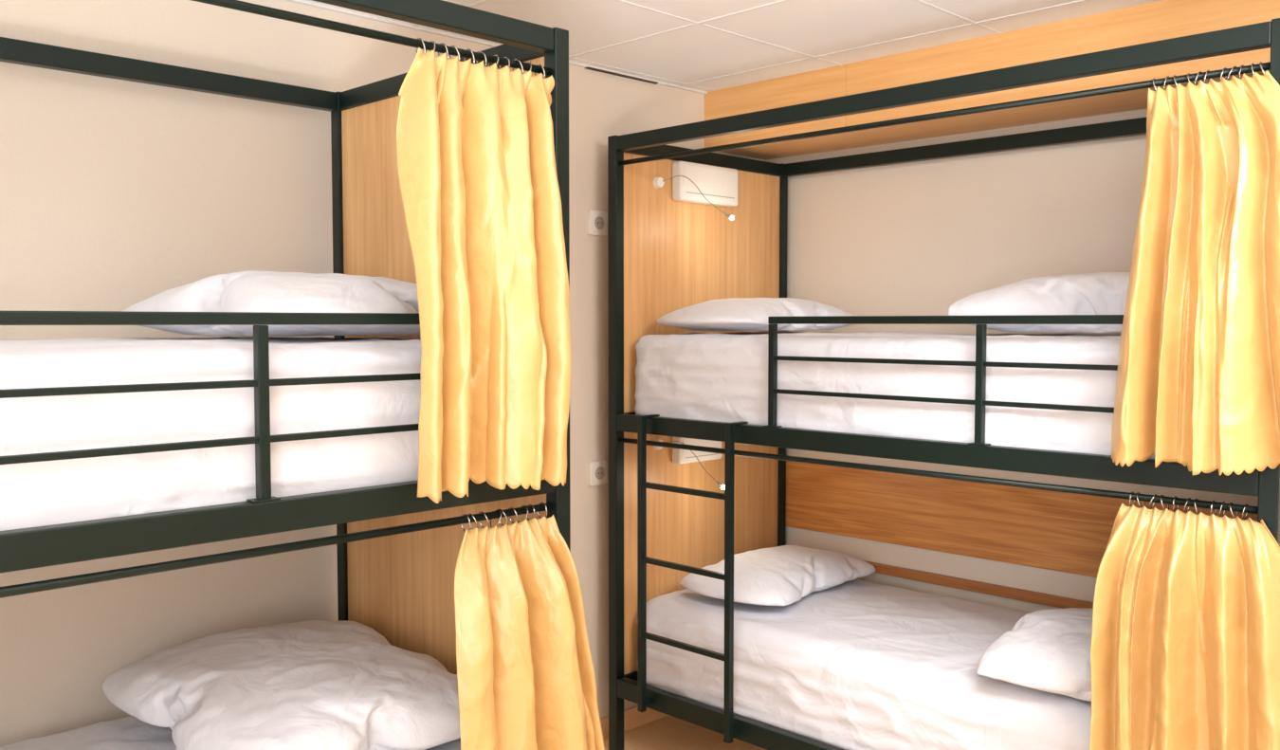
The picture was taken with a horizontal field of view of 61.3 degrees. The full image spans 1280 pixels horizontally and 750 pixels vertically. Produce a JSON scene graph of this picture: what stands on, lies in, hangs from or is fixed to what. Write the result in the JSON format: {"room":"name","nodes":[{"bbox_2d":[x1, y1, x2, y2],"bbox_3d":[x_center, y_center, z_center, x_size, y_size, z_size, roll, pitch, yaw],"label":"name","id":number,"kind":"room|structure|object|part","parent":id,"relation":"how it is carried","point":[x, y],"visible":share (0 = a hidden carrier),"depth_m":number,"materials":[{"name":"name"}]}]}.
{"room":"dormitory","nodes":[
{"label":"dormitory","id":0,"kind":"room"},
{"bbox_2d":[0,0,766,746],"bbox_3d":[-1.570,0.150,2.613,6.060,2.545,0.100,-3,4,-45],"label":"wall","id":1,"kind":"structure","parent":0,"point":[116,194],"depth_m":2.88,"materials":[{"name":"paint"}]},
{"bbox_2d":[587,210,607,236],"bbox_3d":[-0.151,-0.550,3.916,0.088,0.088,0.017,-3,4,-45],"label":"wall socket","id":2,"kind":"object","parent":1,"relation":"attached to","point":[597,220],"visible":0.98,"depth_m":3.90,"materials":[{"name":"beige plastic"}]},
{"bbox_2d":[588,459,608,486],"bbox_3d":[-0.151,0.359,3.961,0.088,0.088,0.017,-3,4,-45],"label":"wall socket","id":3,"kind":"object","parent":1,"relation":"attached to","point":[597,469],"visible":1,"depth_m":3.95,"materials":[{"name":"beige plastic"}]},
{"bbox_2d":[585,66,658,84],"bbox_3d":[-0.065,-1.101,3.975,0.360,0.004,0.016,-3,4,-45],"label":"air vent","id":4,"kind":"structure","parent":1,"relation":"attached to","point":[588,67],"depth_m":3.96,"materials":[{"name":"metal"}]},
{"bbox_2d":[599,705,668,739],"bbox_3d":[-1.565,1.385,2.597,5.960,0.080,0.015,-3,4,-45],"label":"baseboard","id":5,"kind":"structure","parent":1,"relation":"attached to","point":[632,718],"depth_m":4.13,"materials":[{"name":"laminate"}]},
{"bbox_2d":[603,714,766,749],"bbox_3d":[-0.014,1.547,1.123,6.060,0.100,4.500,-3,4,-45],"label":"floor","id":6,"kind":"structure","parent":0,"point":[668,732],"depth_m":4.03,"materials":[{"name":"laminate"}]},
{"bbox_2d":[0,0,570,675],"bbox_3d":[-1.262,0.347,2.076,2.131,2.205,0.989,-3,4,-45],"label":"bunk bed","id":7,"kind":"object","parent":6,"relation":"on","point":[397,550],"visible":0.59,"depth_m":2.35,"materials":[{"name":"painted metal"},{"name":"oak veneer"}]},
{"bbox_2d":[0,336,421,530],"bbox_3d":[-1.262,0.098,2.063,2.037,0.326,0.909,-3,4,-45],"label":"mattress","id":8,"kind":"object","parent":7,"relation":"on","point":[34,494],"visible":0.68,"depth_m":1.91,"materials":[{"name":"white fabric"}]},
{"bbox_2d":[123,270,420,335],"bbox_3d":[-0.791,-0.170,2.568,0.717,0.147,0.611,2,4,39],"label":"pillow","id":9,"kind":"object","parent":8,"relation":"on","point":[247,290],"visible":0.77,"depth_m":2.33,"materials":[{"name":"white fabric"}]},
{"bbox_2d":[0,715,460,749],"bbox_3d":[-1.261,1.032,2.109,2.036,0.345,0.909,-3,4,-45],"label":"mattress","id":10,"kind":"object","parent":7,"relation":"on","point":[126,733],"visible":0.12,"depth_m":2.52,"materials":[{"name":"white fabric"}]},
{"bbox_2d":[101,620,460,749],"bbox_3d":[-0.809,0.741,2.568,0.709,0.181,0.814,-3,4,-45],"label":"pillow","id":11,"kind":"object","parent":10,"relation":"on","point":[309,685],"visible":0.95,"depth_m":2.41,"materials":[{"name":"white fabric"}]},
{"bbox_3d":[-0.926,0.334,1.739,2.049,0.017,0.017,-3,4,-45],"label":"curtain rod","id":12,"kind":"part","parent":7,"relation":"part of","materials":[{"name":"black metal"}]},
{"bbox_3d":[-0.926,0.271,1.736,2.049,0.060,0.036,-3,4,-45],"label":"rail","id":13,"kind":"part","parent":7,"relation":"part of","materials":[{"name":"black metal"}]},
{"bbox_3d":[-0.858,0.295,3.148,0.041,2.205,0.041,-3,4,-45],"label":"post","id":14,"kind":"part","parent":7,"relation":"part of","materials":[{"name":"black metal"}]},
{"bbox_3d":[-0.926,-0.642,1.692,2.049,0.017,0.017,-3,4,-45],"label":"curtain rod","id":15,"kind":"part","parent":7,"relation":"part of","materials":[{"name":"black metal"}]},
{"bbox_3d":[-0.523,-0.274,2.785,0.018,0.925,0.907,-3,4,-45],"label":"panel","id":16,"kind":"part","parent":7,"relation":"part of","materials":[{"name":"brown wood"}]},
{"bbox_3d":[-0.523,0.695,2.832,0.018,0.891,0.907,-3,4,-45],"label":"panel","id":17,"kind":"part","parent":7,"relation":"part of","materials":[{"name":"brown wood"}]},
{"bbox_2d":[396,37,571,503],"bbox_3d":[-0.303,-0.220,2.244,0.427,0.921,0.165,-3,4,-45],"label":"curtain","id":18,"kind":"object","parent":7,"relation":"hanging from","point":[476,159],"visible":1,"depth_m":2.23,"materials":[{"name":"fabric"}]},
{"bbox_2d":[454,502,604,749],"bbox_3d":[-0.234,0.764,2.358,0.476,0.943,0.169,-3,4,-45],"label":"curtain","id":19,"kind":"object","parent":7,"relation":"hanging from","point":[526,680],"visible":1,"depth_m":2.29,"materials":[{"name":"fabric"}]},
{"bbox_3d":[-0.187,0.327,2.479,0.041,2.205,0.041,-3,4,-45],"label":"post","id":20,"kind":"part","parent":7,"relation":"part of","materials":[{"name":"black metal"}]},
{"bbox_2d":[607,18,1279,749],"bbox_3d":[0.974,0.280,3.448,1.032,2.205,2.131,-3,4,-45],"label":"bunk bed","id":21,"kind":"object","parent":6,"relation":"on","point":[668,521],"visible":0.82,"depth_m":3.72,"materials":[{"name":"painted metal"},{"name":"oak veneer"}]},
{"bbox_3d":[-0.085,0.260,3.867,0.041,2.205,0.041,-3,4,-45],"label":"post","id":22,"kind":"part","parent":21,"relation":"part of","materials":[{"name":"black metal"}]},
{"bbox_3d":[0.250,1.106,4.244,0.907,0.067,0.036,-3,4,-45],"label":"rail","id":23,"kind":"part","parent":21,"relation":"part of","materials":[{"name":"black metal"}]},
{"bbox_3d":[0.030,0.650,3.743,0.088,1.027,0.023,-3,4,-45],"label":"ladder rail","id":24,"kind":"part","parent":21,"relation":"part of","materials":[{"name":"black metal"}]},
{"bbox_2d":[652,438,724,489],"bbox_3d":[0.181,0.327,3.982,0.269,0.185,0.044,0,3,8],"label":"reading lamp","id":25,"kind":"object","parent":21,"relation":"attached to","point":[721,484],"visible":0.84,"depth_m":3.97,"materials":[{"name":"white plastic"}]},
{"bbox_2d":[652,175,733,220],"bbox_3d":[0.195,-0.645,3.939,0.297,0.162,0.052,0,3,3],"label":"reading lamp","id":26,"kind":"object","parent":21,"relation":"attached to","point":[658,182],"visible":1,"depth_m":3.94,"materials":[{"name":"white plastic"}]},
{"bbox_3d":[0.250,0.627,4.220,0.907,0.891,0.018,-3,4,-45],"label":"panel","id":27,"kind":"part","parent":21,"relation":"part of","materials":[{"name":"brown wood"}]},
{"bbox_3d":[0.250,-0.342,4.173,0.907,0.925,0.018,-3,4,-45],"label":"panel","id":28,"kind":"part","parent":21,"relation":"part of","materials":[{"name":"brown wood"}]},
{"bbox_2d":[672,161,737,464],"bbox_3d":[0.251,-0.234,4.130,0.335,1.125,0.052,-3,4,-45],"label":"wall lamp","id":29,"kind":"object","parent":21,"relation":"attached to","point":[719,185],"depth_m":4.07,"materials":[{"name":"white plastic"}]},
{"bbox_3d":[0.654,1.159,3.171,0.036,0.067,2.049,-3,4,-45],"label":"rail","id":30,"kind":"part","parent":21,"relation":"part of","materials":[{"name":"black metal"}]},
{"bbox_3d":[0.307,0.664,3.466,0.088,1.027,0.023,-3,4,-45],"label":"ladder rail","id":31,"kind":"part","parent":21,"relation":"part of","materials":[{"name":"black metal"}]},
{"bbox_3d":[0.586,0.227,4.536,0.041,2.205,0.041,-3,4,-45],"label":"post","id":32,"kind":"part","parent":21,"relation":"part of","materials":[{"name":"black metal"}]},
{"bbox_2d":[636,578,1091,749],"bbox_3d":[0.989,0.975,3.497,0.908,0.325,2.037,-3,4,-45],"label":"mattress","id":33,"kind":"object","parent":21,"relation":"on","point":[855,664],"visible":0.55,"depth_m":3.35,"materials":[{"name":"white fabric"}]},
{"bbox_2d":[679,545,876,605],"bbox_3d":[0.515,0.719,3.994,0.455,0.128,0.752,2,4,40],"label":"pillow","id":34,"kind":"object","parent":33,"relation":"on","point":[783,575],"visible":0.93,"depth_m":3.83,"materials":[{"name":"white fabric"}]},
{"bbox_2d":[976,607,1093,701],"bbox_3d":[1.356,0.756,2.927,0.753,0.157,0.615,2,3,36],"label":"pillow","id":35,"kind":"object","parent":33,"relation":"on","point":[1049,650],"visible":0.41,"depth_m":2.86,"materials":[{"name":"white fabric"}]},
{"bbox_2d":[633,330,1155,458],"bbox_3d":[0.989,0.030,3.451,0.908,0.327,2.037,-3,4,-45],"label":"mattress","id":36,"kind":"object","parent":21,"relation":"on","point":[707,376],"visible":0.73,"depth_m":3.11,"materials":[{"name":"white fabric"}]},
{"bbox_2d":[656,297,853,330],"bbox_3d":[0.438,-0.223,3.950,0.774,0.118,0.448,-3,4,-45],"label":"pillow","id":37,"kind":"object","parent":36,"relation":"on","point":[735,314],"visible":0.91,"depth_m":3.75,"materials":[{"name":"white fabric"}]},
{"bbox_2d":[947,272,1130,332],"bbox_3d":[1.332,-0.214,3.212,0.583,0.173,0.751,-3,4,-45],"label":"pillow","id":38,"kind":"object","parent":36,"relation":"on","point":[1098,293],"visible":0.52,"depth_m":3.08,"materials":[{"name":"white fabric"}]},
{"bbox_3d":[0.654,0.203,3.124,0.036,0.060,2.049,-3,4,-45],"label":"rail","id":39,"kind":"part","parent":21,"relation":"part of","materials":[{"name":"black metal"}]},
{"bbox_3d":[0.654,0.266,3.127,0.017,0.017,2.049,-3,4,-45],"label":"curtain rod","id":40,"kind":"part","parent":21,"relation":"part of","materials":[{"name":"black metal"}]},
{"bbox_3d":[0.654,-0.710,3.080,0.017,0.017,2.049,-3,4,-45],"label":"curtain rod","id":41,"kind":"part","parent":21,"relation":"part of","materials":[{"name":"black metal"}]},
{"bbox_2d":[1089,491,1279,749],"bbox_3d":[1.251,0.758,2.463,0.162,0.942,0.459,-3,4,-45],"label":"curtain","id":42,"kind":"object","parent":21,"relation":"hanging from","point":[1185,643],"visible":1,"depth_m":2.46,"materials":[{"name":"fabric"}]},
{"bbox_2d":[1111,61,1279,475],"bbox_3d":[1.281,-0.234,2.388,0.168,0.906,0.441,-3,4,-45],"label":"curtain","id":43,"kind":"object","parent":21,"relation":"hanging from","point":[1197,383],"visible":1,"depth_m":2.39,"materials":[{"name":"fabric"}]},
{"bbox_3d":[1.393,0.332,2.391,0.041,2.205,0.041,-3,4,-45],"label":"post","id":44,"kind":"part","parent":21,"relation":"part of","materials":[{"name":"black metal"}]},
{"bbox_2d":[305,0,1163,91],"bbox_3d":[-0.014,-1.005,0.999,6.060,0.080,4.500,-3,4,-45],"label":"ceiling","id":45,"kind":"structure","parent":0,"point":[813,27],"depth_m":3.34,"materials":[{"name":"paint"}]},
{"bbox_2d":[284,0,1089,94],"bbox_3d":[-0.155,-0.952,0.790,5.562,0.010,4.400,-3,4,-45],"label":"trim","id":46,"kind":"structure","parent":45,"relation":"attached to","point":[302,2],"depth_m":3.40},
{"bbox_2d":[766,109,1258,612],"bbox_3d":[2.128,0.125,3.128,0.100,2.545,4.400,-3,4,-45],"label":"wall","id":47,"kind":"structure","parent":0,"point":[919,238],"depth_m":3.99,"materials":[{"name":"paint"}]},
{"bbox_2d":[863,560,1093,608],"bbox_3d":[1.375,0.782,3.822,0.030,0.035,2.200,-3,4,-45],"label":"trim","id":48,"kind":"structure","parent":47,"relation":"attached to","point":[1057,601],"depth_m":3.93,"materials":[{"name":"brown wood"}]},
{"bbox_2d":[704,0,1279,160],"bbox_3d":[1.952,-0.945,2.900,0.398,0.225,4.399,-3,4,-45],"label":"trim","id":49,"kind":"structure","parent":47,"relation":"attached to","point":[1165,19],"depth_m":3.52,"materials":[{"name":"brown wood"}]},
{"bbox_2d":[785,460,1257,577],"bbox_3d":[1.378,0.532,3.813,0.022,0.285,2.200,-3,4,-45],"label":"wood wall panel","id":50,"kind":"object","parent":47,"relation":"attached to","point":[1065,532],"depth_m":3.99,"materials":[{"name":"brown wood"}]}
]}

